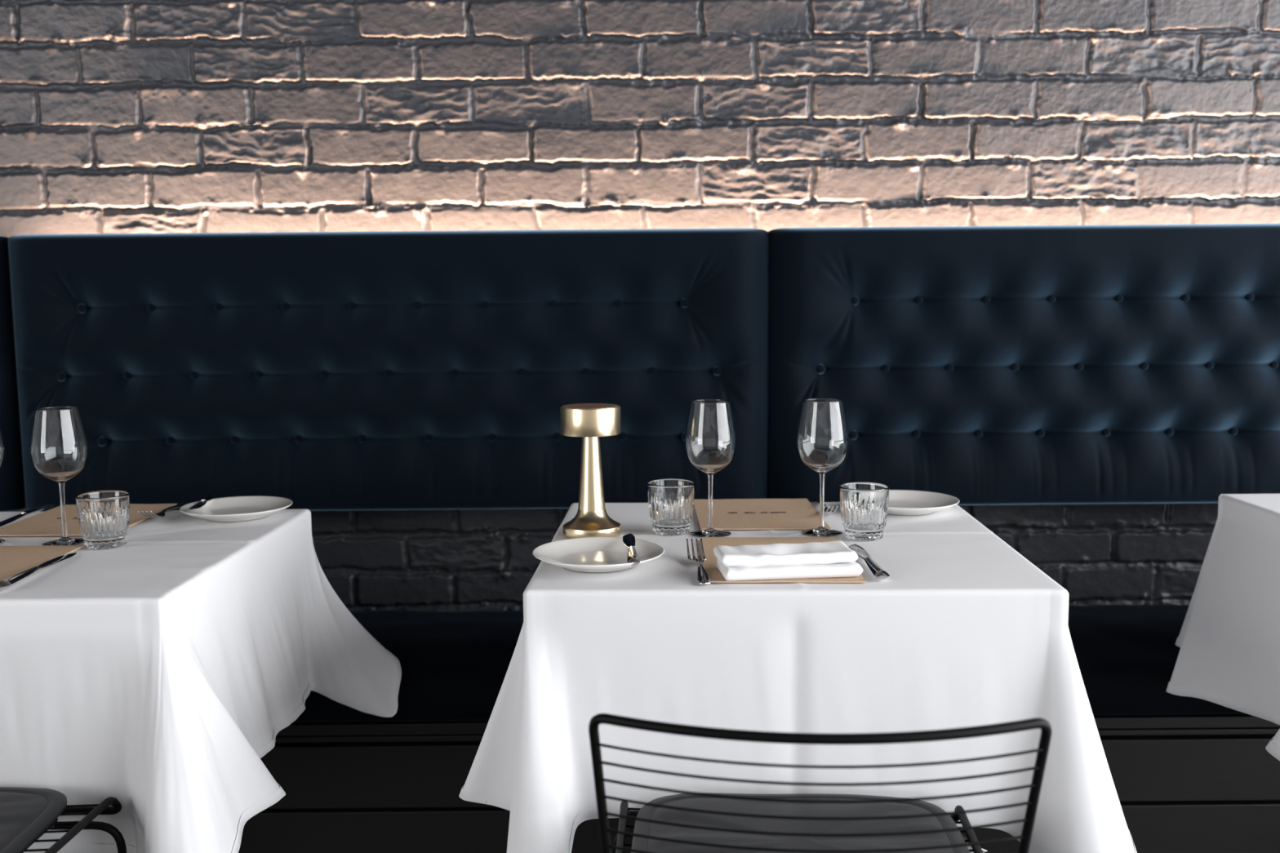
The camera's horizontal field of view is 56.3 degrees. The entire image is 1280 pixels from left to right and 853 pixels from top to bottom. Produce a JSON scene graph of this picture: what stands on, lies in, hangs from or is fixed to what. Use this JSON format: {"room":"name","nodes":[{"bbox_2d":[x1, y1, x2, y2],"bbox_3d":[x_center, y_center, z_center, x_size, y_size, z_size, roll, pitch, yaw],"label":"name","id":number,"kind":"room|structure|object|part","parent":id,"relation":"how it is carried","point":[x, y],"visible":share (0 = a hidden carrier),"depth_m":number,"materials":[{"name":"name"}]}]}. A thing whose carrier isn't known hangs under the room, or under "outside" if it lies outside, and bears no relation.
{"room":"restaurant dining room","nodes":[
{"label":"restaurant dining room","id":0,"kind":"room"},
{"bbox_2d":[0,0,1279,612],"bbox_3d":[-0.356,-0.691,2.577,6.100,3.100,0.026,-1,6,0],"label":"wall","id":1,"kind":"structure","parent":0,"point":[117,116],"depth_m":2.58,"materials":[{"name":"brown brick"}]},
{"bbox_2d":[0,235,25,511],"bbox_3d":[-1.765,-0.107,2.550,0.878,0.589,0.140,-1,6,0],"label":"panel","id":2,"kind":"object","parent":1,"relation":"attached to","point":[11,479],"visible":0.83,"depth_m":2.53,"materials":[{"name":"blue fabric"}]},
{"bbox_2d":[7,227,767,511],"bbox_3d":[-0.528,-0.118,2.551,1.596,0.589,0.140,-1,6,0],"label":"panel","id":3,"kind":"object","parent":1,"relation":"attached to","point":[357,370],"visible":0.88,"depth_m":2.50,"materials":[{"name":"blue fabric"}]},
{"bbox_2d":[766,223,1279,505],"bbox_3d":[1.067,-0.132,2.550,1.596,0.589,0.140,-1,6,0],"label":"panel","id":4,"kind":"object","parent":1,"relation":"attached to","point":[1105,363],"visible":0.94,"depth_m":2.50,"materials":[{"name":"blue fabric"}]},
{"bbox_3d":[-0.339,1.219,-0.070,6.500,0.100,6.300,-1,6,0],"label":"floor","id":5,"kind":"structure","parent":0,"visible":0},
{"bbox_2d":[0,786,126,852],"bbox_3d":[-0.945,0.636,1.447,0.497,0.728,0.458,-1,6,0],"label":"wire chair","id":6,"kind":"object","parent":5,"relation":"on","point":[26,814],"visible":1,"depth_m":1.57,"materials":[{"name":"black metal"}]},
{"bbox_3d":[-0.946,0.420,1.422,0.463,0.292,0.457,0,6,0],"label":"frame","id":7,"kind":"part","parent":6,"relation":"part of","materials":[{"name":"black metal"}]},
{"bbox_3d":[-0.744,0.754,1.670,0.098,0.439,0.041,0,6,0],"label":"leg","id":8,"kind":"part","parent":6,"relation":"part of","materials":[{"name":"black metal"}]},
{"bbox_2d":[238,604,1279,852],"bbox_3d":[0.106,0.642,2.474,4.400,0.462,0.485,-1,6,0],"label":"bench","id":9,"kind":"object","parent":5,"relation":"on","point":[1189,775],"visible":0.17,"depth_m":2.24,"materials":[{"name":"black fabric"}]},
{"bbox_2d":[293,604,1246,722],"bbox_3d":[0.104,0.476,2.456,4.400,0.129,0.485,0,6,0],"label":"seat cushion","id":10,"kind":"object","parent":9,"relation":"on","point":[455,665],"depth_m":2.25,"materials":[{"name":"black fabric"}]},
{"bbox_3d":[0.105,0.557,2.235,4.400,0.022,0.026,0,6,0],"label":"rail","id":11,"kind":"part","parent":9,"relation":"part of","materials":[{"name":"black"}]},
{"bbox_2d":[588,713,1052,852],"bbox_3d":[0.191,0.631,1.409,0.497,0.728,0.458,0,6,3],"label":"wire chair","id":12,"kind":"object","parent":5,"relation":"on","point":[686,822],"visible":1,"depth_m":1.27,"materials":[{"name":"black metal"}]},
{"bbox_3d":[0.004,0.751,1.643,0.098,0.439,0.041,0,6,3],"label":"leg","id":13,"kind":"part","parent":12,"relation":"part of","materials":[{"name":"black metal"}]},
{"bbox_3d":[0.217,0.555,1.974,0.695,0.749,0.635,0,6,2],"label":"table","id":14,"kind":"object","parent":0,"visible":0},
{"bbox_2d":[458,502,1137,852],"bbox_3d":[0.209,0.379,1.949,0.944,0.407,0.850,-1,6,0],"label":"tablecloth","id":15,"kind":"object","parent":14,"relation":"on","point":[962,630],"visible":0.82,"depth_m":1.61,"materials":[{"name":"white fabric"}]},
{"bbox_2d":[560,403,621,538],"bbox_3d":[-0.079,0.072,1.948,0.097,0.213,0.097,-1,6,0],"label":"table lamp","id":16,"kind":"object","parent":15,"relation":"on","point":[589,421],"visible":0.98,"depth_m":1.93,"materials":[{"name":"gold metal"}]},
{"bbox_3d":[-0.080,-0.011,1.939,0.097,0.044,0.097,0,6,0],"label":"lamp shade","id":17,"kind":"part","parent":16,"relation":"part of","materials":[{"name":"gold metal"}]},
{"bbox_3d":[-0.080,-0.033,1.937,0.091,0.001,0.091,0,6,0],"label":"plate","id":18,"kind":"part","parent":16,"relation":"part of","materials":[{"name":"brown metal"}]},
{"bbox_3d":[-0.079,0.069,1.948,0.044,0.131,0.044,0,6,0],"label":"stem","id":19,"kind":"part","parent":16,"relation":"part of","materials":[{"name":"gold metal"}]},
{"bbox_2d":[532,537,664,572],"bbox_3d":[-0.060,0.191,1.752,0.193,0.020,0.193,-1,6,0],"label":"plate","id":20,"kind":"object","parent":15,"relation":"on","point":[586,554],"visible":0.92,"depth_m":1.78,"materials":[{"name":"white ceramic"}]},
{"bbox_2d":[622,533,639,566],"bbox_3d":[-0.014,0.180,1.748,0.019,0.016,0.160,-1,6,-3],"label":"butter knife","id":21,"kind":"object","parent":20,"relation":"on","point":[628,540],"visible":1,"depth_m":1.73,"materials":[{"name":"silver metal"}]},
{"bbox_3d":[-0.016,0.171,1.783,0.019,0.006,0.090,-1,6,-2],"label":"blade","id":22,"kind":"part","parent":21,"relation":"part of","materials":[{"name":"silver metal"}]},
{"bbox_3d":[-0.010,0.184,1.705,0.018,0.012,0.072,-1,11,-3],"label":"handle","id":23,"kind":"part","parent":21,"relation":"part of","materials":[{"name":"silver metal"}]},
{"bbox_2d":[646,478,695,535],"bbox_3d":[0.051,0.133,1.972,0.079,0.083,0.079,3,7,26],"label":"tumbler","id":24,"kind":"object","parent":15,"relation":"on","point":[670,500],"visible":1,"depth_m":1.94,"materials":[{"name":"clear glass"}]},
{"bbox_2d":[686,538,711,585],"bbox_3d":[0.085,0.192,1.713,0.026,0.025,0.192,-1,6,-2],"label":"fork","id":25,"kind":"object","parent":15,"relation":"on","point":[703,579],"visible":1,"depth_m":1.73,"materials":[{"name":"silver metal"}]},
{"bbox_2d":[684,399,736,537],"bbox_3d":[0.115,0.067,1.948,0.084,0.218,0.084,-1,6,0],"label":"wine glass","id":26,"kind":"object","parent":15,"relation":"on","point":[710,439],"visible":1,"depth_m":1.91,"materials":[{"name":"clear glass"}]},
{"bbox_3d":[0.115,0.122,1.954,0.010,0.088,0.010,0,6,0],"label":"stem","id":27,"kind":"part","parent":26,"relation":"part of","materials":[{"name":"clear glass"}]},
{"bbox_2d":[684,399,736,475],"bbox_3d":[0.114,0.018,1.942,0.084,0.120,0.084,0,6,0],"label":"bowl","id":28,"kind":"object","parent":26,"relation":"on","point":[710,439],"depth_m":1.91,"materials":[{"name":"clear glass"}]},
{"bbox_2d":[693,498,830,529],"bbox_3d":[0.208,0.154,2.129,0.216,0.004,0.284,-1,6,0],"label":"placemat","id":29,"kind":"object","parent":15,"relation":"on","point":[728,513],"visible":0.98,"depth_m":2.12,"materials":[{"name":"brown paper"}]},
{"bbox_2d":[700,537,866,582],"bbox_3d":[0.202,0.195,1.772,0.219,0.003,0.292,0,6,2],"label":"menu card","id":30,"kind":"object","parent":15,"relation":"on","point":[715,575],"visible":0.38,"depth_m":1.83,"materials":[{"name":"paper"}]},
{"bbox_2d":[713,541,862,581],"bbox_3d":[0.205,0.187,1.672,0.195,0.036,0.085,-1,6,-6],"label":"napkin","id":31,"kind":"object","parent":30,"relation":"on","point":[831,559],"visible":1,"depth_m":1.64,"materials":[{"name":"white fabric"}]},
{"bbox_2d":[796,398,848,537],"bbox_3d":[0.297,0.066,1.948,0.084,0.218,0.084,-1,6,0],"label":"wine glass","id":32,"kind":"object","parent":15,"relation":"on","point":[822,435],"visible":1,"depth_m":1.91,"materials":[{"name":"clear glass"}]},
{"bbox_3d":[0.297,0.120,1.954,0.010,0.088,0.010,0,6,0],"label":"stem","id":33,"kind":"part","parent":32,"relation":"part of","materials":[{"name":"clear glass"}]},
{"bbox_2d":[796,398,848,474],"bbox_3d":[0.296,0.017,1.942,0.084,0.120,0.084,0,6,0],"label":"bowl","id":34,"kind":"object","parent":32,"relation":"on","point":[822,435],"depth_m":1.91,"materials":[{"name":"clear glass"}]},
{"bbox_2d":[813,497,837,512],"bbox_3d":[0.332,0.139,2.163,0.026,0.025,0.192,0,6,2],"label":"fork","id":35,"kind":"object","parent":15,"relation":"on","point":[816,500],"visible":0.6,"depth_m":2.12,"materials":[{"name":"silver metal"}]},
{"bbox_2d":[839,481,889,540],"bbox_3d":[0.359,0.136,1.920,0.079,0.083,0.079,4,8,36],"label":"tumbler","id":36,"kind":"object","parent":15,"relation":"on","point":[864,505],"visible":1,"depth_m":1.89,"materials":[{"name":"clear glass"}]},
{"bbox_2d":[848,543,889,579],"bbox_3d":[0.331,0.192,1.747,0.024,0.012,0.230,-1,6,0],"label":"knife","id":37,"kind":"object","parent":15,"relation":"on","point":[878,572],"visible":0.93,"depth_m":1.70,"materials":[{"name":"silver metal"}]},
{"bbox_3d":[0.330,0.188,1.798,0.022,0.007,0.127,0,6,0],"label":"blade","id":38,"kind":"part","parent":37,"relation":"part of","materials":[{"name":"silver metal"}]},
{"bbox_3d":[0.332,0.199,1.685,0.022,0.012,0.105,0,6,0],"label":"handle","id":39,"kind":"part","parent":37,"relation":"part of","materials":[{"name":"silver metal"}]},
{"bbox_2d":[887,489,959,515],"bbox_3d":[0.476,0.140,2.159,0.193,0.020,0.193,-1,6,0],"label":"plate","id":40,"kind":"object","parent":15,"relation":"on","point":[900,502],"visible":0.74,"depth_m":2.18,"materials":[{"name":"white ceramic"}]},
{"bbox_3d":[-0.985,0.568,1.954,0.695,0.749,0.635,-1,6,0],"label":"table","id":41,"kind":"object","parent":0,"visible":0},
{"bbox_2d":[0,509,401,852],"bbox_3d":[-0.938,0.418,1.918,1.000,0.457,0.795,-1,6,0],"label":"tablecloth","id":42,"kind":"object","parent":41,"relation":"on","point":[155,673],"visible":0.86,"depth_m":1.66,"materials":[{"name":"white fabric"}]},
{"bbox_2d":[0,427,5,543],"bbox_3d":[-1.065,0.080,1.924,0.084,0.218,0.084,-1,6,0],"label":"wine glass","id":43,"kind":"object","parent":42,"relation":"on","point":[2,442],"visible":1,"depth_m":1.93,"materials":[{"name":"clear glass"}]},
{"bbox_2d":[0,427,4,467],"bbox_3d":[-1.066,0.032,1.919,0.084,0.120,0.084,0,6,0],"label":"bowl","id":44,"kind":"object","parent":43,"relation":"on","point":[2,443],"depth_m":1.92,"materials":[{"name":"clear glass"}]},
{"bbox_2d":[0,501,55,526],"bbox_3d":[-1.110,0.159,2.147,0.024,0.012,0.230,-1,6,0],"label":"knife","id":45,"kind":"object","parent":42,"relation":"on","point":[48,504],"visible":1,"depth_m":2.17,"materials":[{"name":"silver metal"}]},
{"bbox_3d":[-1.109,0.166,2.096,0.022,0.007,0.127,0,6,0],"label":"blade","id":46,"kind":"part","parent":45,"relation":"part of","materials":[{"name":"silver metal"}]},
{"bbox_3d":[-1.111,0.152,2.209,0.022,0.012,0.105,0,6,0],"label":"handle","id":47,"kind":"part","parent":45,"relation":"part of","materials":[{"name":"silver metal"}]},
{"bbox_2d":[0,552,76,590],"bbox_3d":[-0.870,0.204,1.730,0.024,0.012,0.230,-1,6,-1],"label":"knife","id":48,"kind":"object","parent":42,"relation":"on","point":[6,583],"visible":1,"depth_m":1.69,"materials":[{"name":"silver metal"}]},
{"bbox_3d":[-0.867,0.211,1.668,0.022,0.012,0.105,-1,6,-1],"label":"handle","id":49,"kind":"part","parent":48,"relation":"part of","materials":[{"name":"silver metal"}]},
{"bbox_3d":[-0.872,0.199,1.781,0.022,0.007,0.127,-1,6,-1],"label":"blade","id":50,"kind":"part","parent":48,"relation":"part of","materials":[{"name":"silver metal"}]},
{"bbox_2d":[0,545,84,581],"bbox_3d":[-0.988,0.206,1.752,0.216,0.003,0.290,-1,6,0],"label":"placemat","id":51,"kind":"object","parent":42,"relation":"on","point":[14,560],"visible":0.9,"depth_m":1.82,"materials":[{"name":"brown paper"}]},
{"bbox_2d":[30,406,88,545],"bbox_3d":[-0.929,0.079,1.922,0.084,0.218,0.084,-1,6,0],"label":"wine glass","id":52,"kind":"object","parent":42,"relation":"on","point":[59,446],"visible":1,"depth_m":1.89,"materials":[{"name":"clear glass"}]},
{"bbox_2d":[30,406,88,483],"bbox_3d":[-0.930,0.031,1.917,0.084,0.120,0.084,0,6,0],"label":"bowl","id":53,"kind":"object","parent":52,"relation":"on","point":[59,446],"depth_m":1.89,"materials":[{"name":"clear glass"}]},
{"bbox_3d":[-0.929,0.134,1.928,0.010,0.088,0.010,0,6,0],"label":"stem","id":54,"kind":"part","parent":52,"relation":"part of","materials":[{"name":"clear glass"}]},
{"bbox_2d":[0,503,177,536],"bbox_3d":[-0.984,0.164,2.125,0.216,0.003,0.284,-1,6,0],"label":"menu card","id":55,"kind":"object","parent":42,"relation":"on","point":[48,522],"visible":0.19,"depth_m":2.09,"materials":[{"name":"brown paper"}]},
{"bbox_2d":[75,489,129,549],"bbox_3d":[-0.852,0.148,1.904,0.079,0.083,0.079,5,9,42],"label":"tumbler","id":56,"kind":"object","parent":42,"relation":"on","point":[104,516],"visible":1,"depth_m":1.88,"materials":[{"name":"clear glass"}]},
{"bbox_2d":[137,502,186,517],"bbox_3d":[-0.854,0.147,2.152,0.026,0.025,0.192,-1,6,-2],"label":"fork","id":57,"kind":"object","parent":42,"relation":"on","point":[161,514],"visible":0.97,"depth_m":2.12,"materials":[{"name":"silver metal"}]},
{"bbox_2d":[179,496,293,521],"bbox_3d":[-0.725,0.151,2.154,0.193,0.020,0.193,-1,6,0],"label":"plate","id":58,"kind":"object","parent":42,"relation":"on","point":[237,508],"visible":0.98,"depth_m":2.18,"materials":[{"name":"white ceramic"}]},
{"bbox_2d":[189,494,217,510],"bbox_3d":[-0.791,0.140,2.169,0.019,0.014,0.160,-1,7,-7],"label":"butter knife","id":59,"kind":"object","parent":58,"relation":"on","point":[210,498],"visible":0.99,"depth_m":2.16,"materials":[{"name":"silver metal"}]},
{"bbox_3d":[-0.786,0.141,2.134,0.019,0.004,0.090,-1,7,-6],"label":"blade","id":60,"kind":"part","parent":59,"relation":"part of","materials":[{"name":"silver metal"}]},
{"bbox_3d":[-0.798,0.135,2.212,0.018,0.012,0.072,-1,3,-7],"label":"handle","id":61,"kind":"part","parent":59,"relation":"part of","materials":[{"name":"silver metal"}]},
{"bbox_3d":[1.485,0.539,2.021,0.695,0.749,0.635,-1,6,0],"label":"table","id":62,"kind":"object","parent":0,"visible":0},
{"bbox_2d":[1165,493,1279,760],"bbox_3d":[1.436,0.374,1.978,1.001,0.419,0.773,-1,6,0],"label":"tablecloth","id":63,"kind":"object","parent":62,"relation":"on","point":[1228,638],"visible":1,"depth_m":2.12,"materials":[{"name":"white fabric"}]}
]}

